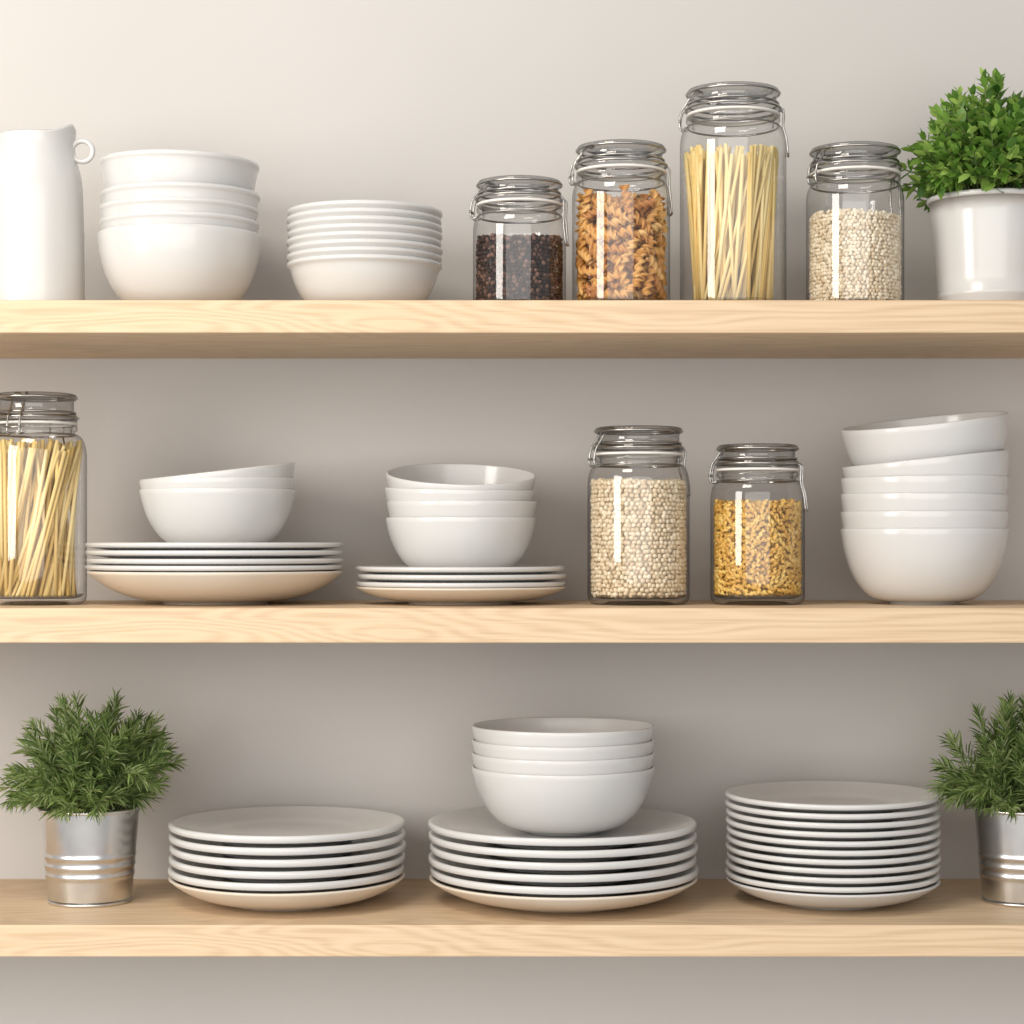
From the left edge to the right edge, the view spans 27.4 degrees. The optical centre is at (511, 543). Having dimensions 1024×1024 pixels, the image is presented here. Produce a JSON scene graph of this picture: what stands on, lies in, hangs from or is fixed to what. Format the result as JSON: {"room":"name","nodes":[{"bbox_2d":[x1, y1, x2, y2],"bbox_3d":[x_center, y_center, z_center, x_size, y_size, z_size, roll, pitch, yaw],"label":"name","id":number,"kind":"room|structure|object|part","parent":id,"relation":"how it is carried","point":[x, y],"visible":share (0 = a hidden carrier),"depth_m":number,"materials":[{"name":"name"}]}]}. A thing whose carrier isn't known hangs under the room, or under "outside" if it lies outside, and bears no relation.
{"room":"kitchen","nodes":[
{"label":"kitchen","id":0,"kind":"room"},
{"bbox_2d":[287,254,441,299],"bbox_3d":[-0.156,-0.271,2.230,0.165,0.053,0.165,0,0,0],"label":"bowl","id":1,"kind":"object","parent":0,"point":[315,276],"depth_m":2.17,"materials":[{"name":"white ceramic"}]},
{"bbox_2d":[0,0,1023,1023],"bbox_3d":[0.000,0.000,2.440,5.000,2.900,0.100,0,0,0],"label":"wall","id":2,"kind":"structure","parent":0,"point":[423,102],"depth_m":2.39,"materials":[{"name":"paint"}]},
{"bbox_2d":[0,300,1023,357],"bbox_3d":[0.000,-0.228,2.245,2.000,0.033,0.290,0,0,0],"label":"wooden shelf","id":3,"kind":"object","parent":2,"relation":"attached to","point":[28,328],"visible":1,"depth_m":2.10,"materials":[{"name":"brown wood"}]},
{"bbox_2d":[0,124,94,299],"bbox_3d":[-0.516,-0.344,2.223,0.128,0.200,0.103,0,0,-33],"label":"ceramic pitcher","id":4,"kind":"object","parent":3,"relation":"on","point":[42,249],"visible":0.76,"depth_m":2.19,"materials":[{"name":"white ceramic"}]},
{"bbox_3d":[-0.455,-0.416,2.226,0.027,0.027,0.006,0,0,0],"label":"ring handle","id":5,"kind":"part","parent":4,"relation":"part of","materials":[{"name":"white ceramic"}]},
{"bbox_2d":[97,149,261,299],"bbox_3d":[-0.353,-0.325,2.230,0.172,0.161,0.172,0,0,-24],"label":"bowls","id":6,"kind":"object","parent":3,"relation":"on","point":[176,224],"visible":0.94,"depth_m":2.16,"materials":[{"name":"white ceramic"}]},
{"bbox_2d":[99,196,258,220],"bbox_3d":[-0.354,-0.314,2.230,0.168,0.084,0.168,0,0,0],"label":"bowl","id":7,"kind":"object","parent":6,"relation":"on","point":[113,208],"depth_m":2.16,"materials":[{"name":"white ceramic"}]},
{"bbox_2d":[100,181,259,208],"bbox_3d":[-0.352,-0.329,2.230,0.168,0.084,0.168,0,0,0],"label":"bowl","id":8,"kind":"object","parent":6,"relation":"on","point":[116,194],"depth_m":2.16,"materials":[{"name":"white ceramic"}]},
{"bbox_2d":[100,210,259,232],"bbox_3d":[-0.353,-0.299,2.230,0.168,0.084,0.168,0,0,0],"label":"bowl","id":9,"kind":"object","parent":6,"relation":"on","point":[111,221],"depth_m":2.16,"materials":[{"name":"white ceramic"}]},
{"bbox_2d":[286,200,442,299],"bbox_3d":[-0.156,-0.298,2.230,0.171,0.108,0.170,0,0,0],"label":"dishes","id":10,"kind":"object","parent":3,"relation":"on","point":[338,249],"visible":0.84,"depth_m":2.16,"materials":[{"name":"white ceramic"}]},
{"bbox_2d":[286,207,441,225],"bbox_3d":[-0.157,-0.318,2.230,0.165,0.053,0.165,0,0,0],"label":"bowl","id":11,"kind":"object","parent":10,"relation":"on","point":[297,216],"depth_m":2.16,"materials":[{"name":"white ceramic"}]},
{"bbox_2d":[286,231,441,247],"bbox_3d":[-0.157,-0.294,2.230,0.165,0.053,0.165,0,0,0],"label":"bowl","id":12,"kind":"object","parent":10,"relation":"on","point":[296,239],"depth_m":2.16,"materials":[{"name":"white ceramic"}]},
{"bbox_2d":[286,246,441,262],"bbox_3d":[-0.157,-0.278,2.230,0.165,0.053,0.165,0,0,0],"label":"bowl","id":13,"kind":"object","parent":10,"relation":"on","point":[296,254],"depth_m":2.16,"materials":[{"name":"white ceramic"}]},
{"bbox_2d":[287,215,441,232],"bbox_3d":[-0.156,-0.310,2.230,0.165,0.053,0.165,0,0,0],"label":"bowl","id":14,"kind":"object","parent":10,"relation":"on","point":[296,223],"depth_m":2.16,"materials":[{"name":"white ceramic"}]},
{"bbox_2d":[287,200,442,218],"bbox_3d":[-0.156,-0.326,2.230,0.165,0.053,0.165,0,0,0],"label":"bowl","id":15,"kind":"object","parent":10,"relation":"on","point":[333,209],"depth_m":2.16,"materials":[{"name":"white ceramic"}]},
{"bbox_2d":[287,223,442,240],"bbox_3d":[-0.156,-0.302,2.230,0.165,0.053,0.165,0,0,0],"label":"bowl","id":16,"kind":"object","parent":10,"relation":"on","point":[296,231],"depth_m":2.16,"materials":[{"name":"white ceramic"}]},
{"bbox_2d":[287,238,442,255],"bbox_3d":[-0.156,-0.286,2.230,0.165,0.053,0.165,0,0,0],"label":"bowl","id":17,"kind":"object","parent":10,"relation":"on","point":[296,246],"depth_m":2.16,"materials":[{"name":"white ceramic"}]},
{"bbox_2d":[469,175,568,299],"bbox_3d":[0.008,-0.314,2.220,0.105,0.139,0.098,0,0,12],"label":"jar","id":18,"kind":"object","parent":3,"relation":"on","point":[514,267],"visible":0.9,"depth_m":2.19,"materials":[{"name":"clear glass"}]},
{"bbox_3d":[0.008,-0.300,2.220,0.098,0.112,0.098,0,0,12],"label":"glass","id":19,"kind":"part","parent":18,"relation":"part of","materials":[{"name":"clear glass"}]},
{"bbox_3d":[0.008,-0.371,2.220,0.091,0.024,0.091,0,0,12],"label":"glass lid","id":20,"kind":"part","parent":18,"relation":"part of","materials":[{"name":"clear glass"}]},
{"bbox_2d":[568,139,672,299],"bbox_3d":[0.115,-0.332,2.220,0.110,0.176,0.104,0,0,-10],"label":"jar","id":21,"kind":"object","parent":3,"relation":"on","point":[620,252],"visible":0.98,"depth_m":2.19,"materials":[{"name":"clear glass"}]},
{"bbox_3d":[0.115,-0.407,2.220,0.095,0.026,0.095,0,0,-10],"label":"glass lid","id":22,"kind":"part","parent":21,"relation":"part of","materials":[{"name":"clear glass"}]},
{"bbox_3d":[0.115,-0.317,2.220,0.104,0.147,0.104,0,0,-10],"label":"glass","id":23,"kind":"part","parent":21,"relation":"part of","materials":[{"name":"clear glass"}]},
{"bbox_2d":[678,81,789,299],"bbox_3d":[0.235,-0.362,2.220,0.116,0.236,0.112,0,0,8],"label":"jar","id":24,"kind":"object","parent":3,"relation":"on","point":[731,198],"visible":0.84,"depth_m":2.19,"materials":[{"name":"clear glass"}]},
{"bbox_3d":[0.234,-0.467,2.220,0.099,0.026,0.099,0,0,8],"label":"glass lid","id":25,"kind":"part","parent":24,"relation":"part of","materials":[{"name":"clear glass"}]},
{"bbox_3d":[0.234,-0.347,2.220,0.112,0.206,0.112,0,0,8],"label":"glass","id":26,"kind":"part","parent":24,"relation":"part of","materials":[{"name":"clear glass"}]},
{"bbox_2d":[806,141,903,299],"bbox_3d":[0.363,-0.331,2.220,0.102,0.174,0.102,0,0,17],"label":"jar","id":27,"kind":"object","parent":3,"relation":"on","point":[855,254],"visible":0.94,"depth_m":2.18,"materials":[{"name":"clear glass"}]},
{"bbox_3d":[0.363,-0.316,2.220,0.102,0.145,0.102,0,0,-25],"label":"glass","id":28,"kind":"part","parent":27,"relation":"part of","materials":[{"name":"clear glass"}]},
{"bbox_3d":[0.363,-0.405,2.220,0.095,0.026,0.095,0,0,-25],"label":"glass lid","id":29,"kind":"part","parent":27,"relation":"part of","materials":[{"name":"clear glass"}]},
{"bbox_2d":[897,67,1023,299],"bbox_3d":[0.508,-0.376,2.241,0.202,0.264,0.210,0,0,-44],"label":"potted herb","id":30,"kind":"object","parent":3,"relation":"on","point":[971,179],"visible":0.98,"depth_m":2.19,"materials":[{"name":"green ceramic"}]},
{"bbox_2d":[0,879,1023,956],"bbox_3d":[0.000,0.397,2.245,2.000,0.032,0.290,0,0,0],"label":"wooden shelf","id":31,"kind":"object","parent":2,"relation":"attached to","point":[413,917],"visible":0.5,"depth_m":2.10,"materials":[{"name":"brown wood"}]},
{"bbox_2d":[0,687,186,907],"bbox_3d":[-0.447,0.266,2.245,0.206,0.229,0.237,0,0,-19],"label":"rosemary","id":32,"kind":"object","parent":31,"relation":"on","point":[89,833],"visible":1,"depth_m":2.20,"materials":[{"name":"plant"}]},
{"bbox_2d":[168,806,405,910],"bbox_3d":[-0.239,0.338,2.242,0.260,0.086,0.258,0,0,0],"label":"plate stack","id":33,"kind":"object","parent":31,"relation":"on","point":[263,858],"visible":1,"depth_m":2.17,"materials":[{"name":"beige ceramic"}]},
{"bbox_3d":[-0.240,0.305,2.242,0.251,0.021,0.251,0,0,0],"label":"plate","id":34,"kind":"part","parent":33,"relation":"part of","materials":[{"name":"white ceramic"}]},
{"bbox_3d":[-0.240,0.353,2.242,0.251,0.021,0.251,0,0,0],"label":"plate","id":35,"kind":"part","parent":33,"relation":"part of","materials":[{"name":"white ceramic"}]},
{"bbox_3d":[-0.240,0.367,2.242,0.251,0.028,0.251,0,0,0],"label":"plate","id":36,"kind":"part","parent":33,"relation":"part of","materials":[{"name":"beige ceramic"}]},
{"bbox_3d":[-0.239,0.317,2.242,0.251,0.021,0.251,0,0,0],"label":"plate","id":37,"kind":"part","parent":33,"relation":"part of","materials":[{"name":"white ceramic"}]},
{"bbox_3d":[-0.239,0.341,2.242,0.251,0.021,0.251,0,0,0],"label":"plate","id":38,"kind":"part","parent":33,"relation":"part of","materials":[{"name":"white ceramic"}]},
{"bbox_3d":[-0.239,0.329,2.242,0.251,0.021,0.251,0,0,0],"label":"plate","id":39,"kind":"part","parent":33,"relation":"part of","materials":[{"name":"white ceramic"}]},
{"bbox_2d":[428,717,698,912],"bbox_3d":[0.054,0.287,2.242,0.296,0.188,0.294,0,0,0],"label":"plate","id":40,"kind":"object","parent":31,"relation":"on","point":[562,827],"visible":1,"depth_m":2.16,"materials":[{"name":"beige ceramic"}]},
{"bbox_3d":[0.053,0.342,2.242,0.286,0.021,0.286,0,0,0],"label":"plate","id":41,"kind":"part","parent":40,"relation":"part of","materials":[{"name":"white ceramic"}]},
{"bbox_3d":[0.054,0.305,2.242,0.286,0.021,0.286,0,0,0],"label":"plate","id":42,"kind":"part","parent":40,"relation":"part of","materials":[{"name":"white ceramic"}]},
{"bbox_3d":[0.054,0.317,2.242,0.286,0.021,0.286,0,0,0],"label":"plate","id":43,"kind":"part","parent":40,"relation":"part of","materials":[{"name":"white ceramic"}]},
{"bbox_3d":[0.054,0.367,2.242,0.286,0.027,0.286,0,0,0],"label":"plate","id":44,"kind":"part","parent":40,"relation":"part of","materials":[{"name":"beige ceramic"}]},
{"bbox_2d":[472,717,654,746],"bbox_3d":[0.054,0.228,2.242,0.195,0.070,0.195,0,0,0],"label":"bowl","id":45,"kind":"object","parent":40,"relation":"on","point":[537,731],"depth_m":2.20,"materials":[{"name":"white ceramic"}]},
{"bbox_2d":[472,738,654,760],"bbox_3d":[0.054,0.243,2.242,0.195,0.070,0.195,0,0,0],"label":"bowl","id":46,"kind":"object","parent":40,"relation":"on","point":[485,749],"depth_m":2.16,"materials":[{"name":"white ceramic"}]},
{"bbox_2d":[472,751,654,775],"bbox_3d":[0.054,0.257,2.242,0.195,0.070,0.195,0,0,0],"label":"bowl","id":47,"kind":"object","parent":40,"relation":"on","point":[486,763],"depth_m":2.16,"materials":[{"name":"white ceramic"}]},
{"bbox_2d":[472,764,654,835],"bbox_3d":[0.054,0.272,2.242,0.195,0.070,0.195,0,0,0],"label":"bowl","id":48,"kind":"object","parent":40,"relation":"on","point":[518,799],"depth_m":2.17,"materials":[{"name":"white ceramic"}]},
{"bbox_3d":[0.055,0.330,2.242,0.286,0.021,0.286,0,0,0],"label":"plate","id":49,"kind":"part","parent":40,"relation":"part of","materials":[{"name":"white ceramic"}]},
{"bbox_3d":[0.056,0.354,2.242,0.286,0.021,0.286,0,0,0],"label":"plate","id":50,"kind":"part","parent":40,"relation":"part of","materials":[{"name":"white ceramic"}]},
{"bbox_2d":[725,780,940,909],"bbox_3d":[0.342,0.323,2.242,0.234,0.116,0.233,0,0,0],"label":"plate stack","id":51,"kind":"object","parent":31,"relation":"on","point":[811,844],"visible":1,"depth_m":2.16,"materials":[{"name":"white ceramic"}]},
{"bbox_3d":[0.341,0.285,2.242,0.226,0.021,0.226,0,0,0],"label":"plate","id":52,"kind":"part","parent":51,"relation":"part of","materials":[{"name":"white ceramic"}]},
{"bbox_3d":[0.341,0.331,2.242,0.226,0.021,0.226,0,0,0],"label":"plate","id":53,"kind":"part","parent":51,"relation":"part of","materials":[{"name":"white ceramic"}]},
{"bbox_3d":[0.341,0.275,2.242,0.226,0.021,0.226,0,0,0],"label":"plate","id":54,"kind":"part","parent":51,"relation":"part of","materials":[{"name":"white ceramic"}]},
{"bbox_3d":[0.341,0.359,2.242,0.226,0.021,0.226,0,0,0],"label":"plate","id":55,"kind":"part","parent":51,"relation":"part of","materials":[{"name":"white ceramic"}]},
{"bbox_3d":[0.342,0.303,2.242,0.226,0.021,0.226,0,0,0],"label":"plate","id":56,"kind":"part","parent":51,"relation":"part of","materials":[{"name":"white ceramic"}]},
{"bbox_3d":[0.342,0.350,2.242,0.226,0.021,0.226,0,0,0],"label":"plate","id":57,"kind":"part","parent":51,"relation":"part of","materials":[{"name":"white ceramic"}]},
{"bbox_3d":[0.342,0.369,2.242,0.226,0.025,0.226,0,0,0],"label":"plate","id":58,"kind":"part","parent":51,"relation":"part of","materials":[{"name":"white ceramic"}]},
{"bbox_3d":[0.342,0.294,2.242,0.226,0.021,0.226,0,0,0],"label":"plate","id":59,"kind":"part","parent":51,"relation":"part of","materials":[{"name":"white ceramic"}]},
{"bbox_3d":[0.343,0.312,2.242,0.226,0.021,0.226,0,0,0],"label":"plate","id":60,"kind":"part","parent":51,"relation":"part of","materials":[{"name":"white ceramic"}]},
{"bbox_3d":[0.342,0.322,2.242,0.226,0.021,0.226,0,0,0],"label":"plate","id":61,"kind":"part","parent":51,"relation":"part of","materials":[{"name":"white ceramic"}]},
{"bbox_3d":[0.343,0.340,2.242,0.226,0.021,0.226,0,0,0],"label":"plate","id":62,"kind":"part","parent":51,"relation":"part of","materials":[{"name":"white ceramic"}]},
{"bbox_2d":[924,689,1023,907],"bbox_3d":[0.542,0.266,2.241,0.216,0.230,0.198,0,0,-42],"label":"rosemary","id":63,"kind":"object","parent":31,"relation":"on","point":[997,791],"visible":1,"depth_m":2.21,"materials":[{"name":"plant"}]},
{"bbox_2d":[0,600,1023,642],"bbox_3d":[0.000,0.082,2.245,2.000,0.035,0.290,0,0,0],"label":"wooden shelf","id":64,"kind":"object","parent":2,"relation":"attached to","point":[91,621],"visible":0.81,"depth_m":2.10,"materials":[{"name":"brown wood"}]},
{"bbox_2d":[0,391,86,605],"bbox_3d":[-0.504,-0.048,2.226,0.106,0.224,0.109,0,0,15],"label":"jar","id":65,"kind":"object","parent":64,"relation":"on","point":[39,482],"visible":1,"depth_m":2.20,"materials":[{"name":"clear glass"}]},
{"bbox_3d":[-0.504,-0.144,2.225,0.087,0.030,0.087,0,0,15],"label":"glass lid","id":66,"kind":"part","parent":65,"relation":"part of","materials":[{"name":"clear glass"}]},
{"bbox_3d":[-0.504,0.055,2.225,0.100,0.004,0.100,0,0,15],"label":"glass","id":67,"kind":"part","parent":65,"relation":"part of","materials":[{"name":"clear glass"}]},
{"bbox_2d":[85,462,342,604],"bbox_3d":[-0.317,-0.012,2.245,0.280,0.153,0.279,0,0,0],"label":"bowls","id":68,"kind":"object","parent":64,"relation":"on","point":[217,529],"visible":1,"depth_m":2.17,"materials":[{"name":"beige ceramic"}]},
{"bbox_3d":[-0.318,0.014,2.245,0.272,0.016,0.272,0,0,0],"label":"plate","id":69,"kind":"part","parent":68,"relation":"part of","materials":[{"name":"white ceramic"}]},
{"bbox_3d":[-0.318,0.030,2.245,0.272,0.016,0.272,0,0,0],"label":"plate","id":70,"kind":"part","parent":68,"relation":"part of","materials":[{"name":"white ceramic"}]},
{"bbox_3d":[-0.317,0.006,2.245,0.272,0.016,0.272,0,0,0],"label":"plate","id":71,"kind":"part","parent":68,"relation":"part of","materials":[{"name":"white ceramic"}]},
{"bbox_3d":[-0.317,0.023,2.245,0.272,0.016,0.272,0,0,0],"label":"plate","id":72,"kind":"part","parent":68,"relation":"part of","materials":[{"name":"white ceramic"}]},
{"bbox_3d":[-0.316,0.046,2.245,0.272,0.036,0.272,0,0,0],"label":"serving dish","id":73,"kind":"part","parent":68,"relation":"part of","materials":[{"name":"beige ceramic"}]},
{"bbox_2d":[140,462,294,480],"bbox_3d":[-0.311,-0.046,2.247,0.166,0.065,0.166,-6,3,0],"label":"bowl","id":74,"kind":"object","parent":68,"relation":"on","point":[281,471],"depth_m":2.18,"materials":[{"name":"white ceramic"}]},
{"bbox_2d":[139,477,295,488],"bbox_3d":[-0.314,-0.036,2.245,0.166,0.065,0.166,-1,0,0],"label":"bowl","id":75,"kind":"object","parent":68,"relation":"on","point":[159,482],"depth_m":2.17,"materials":[{"name":"white ceramic"}]},
{"bbox_2d":[355,463,565,604],"bbox_3d":[-0.055,-0.013,2.245,0.231,0.153,0.230,0,0,0],"label":"bowls","id":76,"kind":"object","parent":64,"relation":"on","point":[460,532],"visible":1,"depth_m":2.18,"materials":[{"name":"beige ceramic"}]},
{"bbox_3d":[-0.055,0.032,2.245,0.223,0.017,0.223,0,0,0],"label":"plate","id":77,"kind":"part","parent":76,"relation":"part of","materials":[{"name":"white ceramic"}]},
{"bbox_2d":[385,487,534,501],"bbox_3d":[-0.056,-0.029,2.246,0.160,0.062,0.160,1,2,0],"label":"bowl","id":78,"kind":"object","parent":76,"relation":"on","point":[393,494],"depth_m":2.18,"materials":[{"name":"white ceramic"}]},
{"bbox_3d":[-0.054,0.054,2.245,0.223,0.019,0.223,0,0,0],"label":"plate","id":79,"kind":"part","parent":76,"relation":"part of","materials":[{"name":"beige ceramic"}]},
{"bbox_3d":[-0.055,0.048,2.245,0.223,0.017,0.223,0,0,0],"label":"plate","id":80,"kind":"part","parent":76,"relation":"part of","materials":[{"name":"white ceramic"}]},
{"bbox_2d":[386,463,535,489],"bbox_3d":[-0.055,-0.045,2.250,0.160,0.062,0.160,1,10,0],"label":"bowl","id":81,"kind":"object","parent":76,"relation":"on","point":[442,476],"depth_m":2.30,"materials":[{"name":"white ceramic"}]},
{"bbox_3d":[-0.054,0.040,2.245,0.223,0.017,0.223,0,0,0],"label":"plate","id":82,"kind":"part","parent":76,"relation":"part of","materials":[{"name":"white ceramic"}]},
{"bbox_2d":[387,500,536,516],"bbox_3d":[-0.053,-0.015,2.245,0.160,0.062,0.160,0,0,0],"label":"bowl","id":83,"kind":"object","parent":76,"relation":"on","point":[396,508],"depth_m":2.18,"materials":[{"name":"white ceramic"}]},
{"bbox_2d":[587,425,690,605],"bbox_3d":[0.135,-0.030,2.225,0.112,0.188,0.108,0,0,-20],"label":"jar","id":84,"kind":"object","parent":64,"relation":"on","point":[638,543],"visible":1,"depth_m":2.19,"materials":[{"name":"clear glass"}]},
{"bbox_3d":[0.134,-0.110,2.225,0.094,0.027,0.094,0,0,-20],"label":"glass lid","id":85,"kind":"part","parent":84,"relation":"part of","materials":[{"name":"clear glass"}]},
{"bbox_3d":[0.134,0.055,2.225,0.102,0.004,0.102,0,0,-20],"label":"glass","id":86,"kind":"part","parent":84,"relation":"part of","materials":[{"name":"clear glass"}]},
{"bbox_2d":[708,443,807,605],"bbox_3d":[0.261,-0.021,2.225,0.103,0.169,0.100,0,0,15],"label":"pasta jar","id":87,"kind":"object","parent":64,"relation":"on","point":[757,543],"visible":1,"depth_m":2.19,"materials":[{"name":"clear glass"}]},
{"bbox_3d":[0.260,-0.092,2.225,0.087,0.025,0.087,0,0,15],"label":"glass lid","id":88,"kind":"part","parent":87,"relation":"part of","materials":[{"name":"clear glass"}]},
{"bbox_3d":[0.260,0.055,2.225,0.094,0.004,0.094,0,0,15],"label":"glass","id":89,"kind":"part","parent":87,"relation":"part of","materials":[{"name":"clear glass"}]},
{"bbox_2d":[841,411,1008,604],"bbox_3d":[0.439,-0.040,2.235,0.182,0.208,0.181,0,0,0],"label":"bowls","id":90,"kind":"object","parent":64,"relation":"on","point":[924,500],"visible":1,"depth_m":2.17,"materials":[{"name":"white ceramic"}]},
{"bbox_2d":[841,475,1008,493],"bbox_3d":[0.439,-0.030,2.235,0.176,0.080,0.176,0,0,0],"label":"bowl","id":91,"kind":"object","parent":90,"relation":"on","point":[850,484],"depth_m":2.16,"materials":[{"name":"white ceramic"}]},
{"bbox_2d":[841,492,1008,511],"bbox_3d":[0.438,-0.012,2.235,0.176,0.080,0.176,0,0,0],"label":"bowl","id":92,"kind":"object","parent":90,"relation":"on","point":[850,501],"depth_m":2.16,"materials":[{"name":"white ceramic"}]},
{"bbox_2d":[841,510,1008,528],"bbox_3d":[0.439,0.006,2.235,0.176,0.080,0.176,0,0,0],"label":"bowl","id":93,"kind":"object","parent":90,"relation":"on","point":[851,519],"depth_m":2.16,"materials":[{"name":"white ceramic"}]},
{"bbox_2d":[842,450,1008,477],"bbox_3d":[0.444,-0.051,2.236,0.176,0.080,0.176,-6,1,0],"label":"bowl","id":94,"kind":"object","parent":90,"relation":"on","point":[865,463],"depth_m":2.16,"materials":[{"name":"white ceramic"}]},
{"bbox_2d":[926,188,1023,299],"bbox_3d":[0.510,-0.306,2.240,0.134,0.124,0.134,0,0,0],"label":"pot","id":95,"kind":"object","parent":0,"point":[978,233],"depth_m":2.19,"materials":[{"name":"white ceramic"}]}
]}

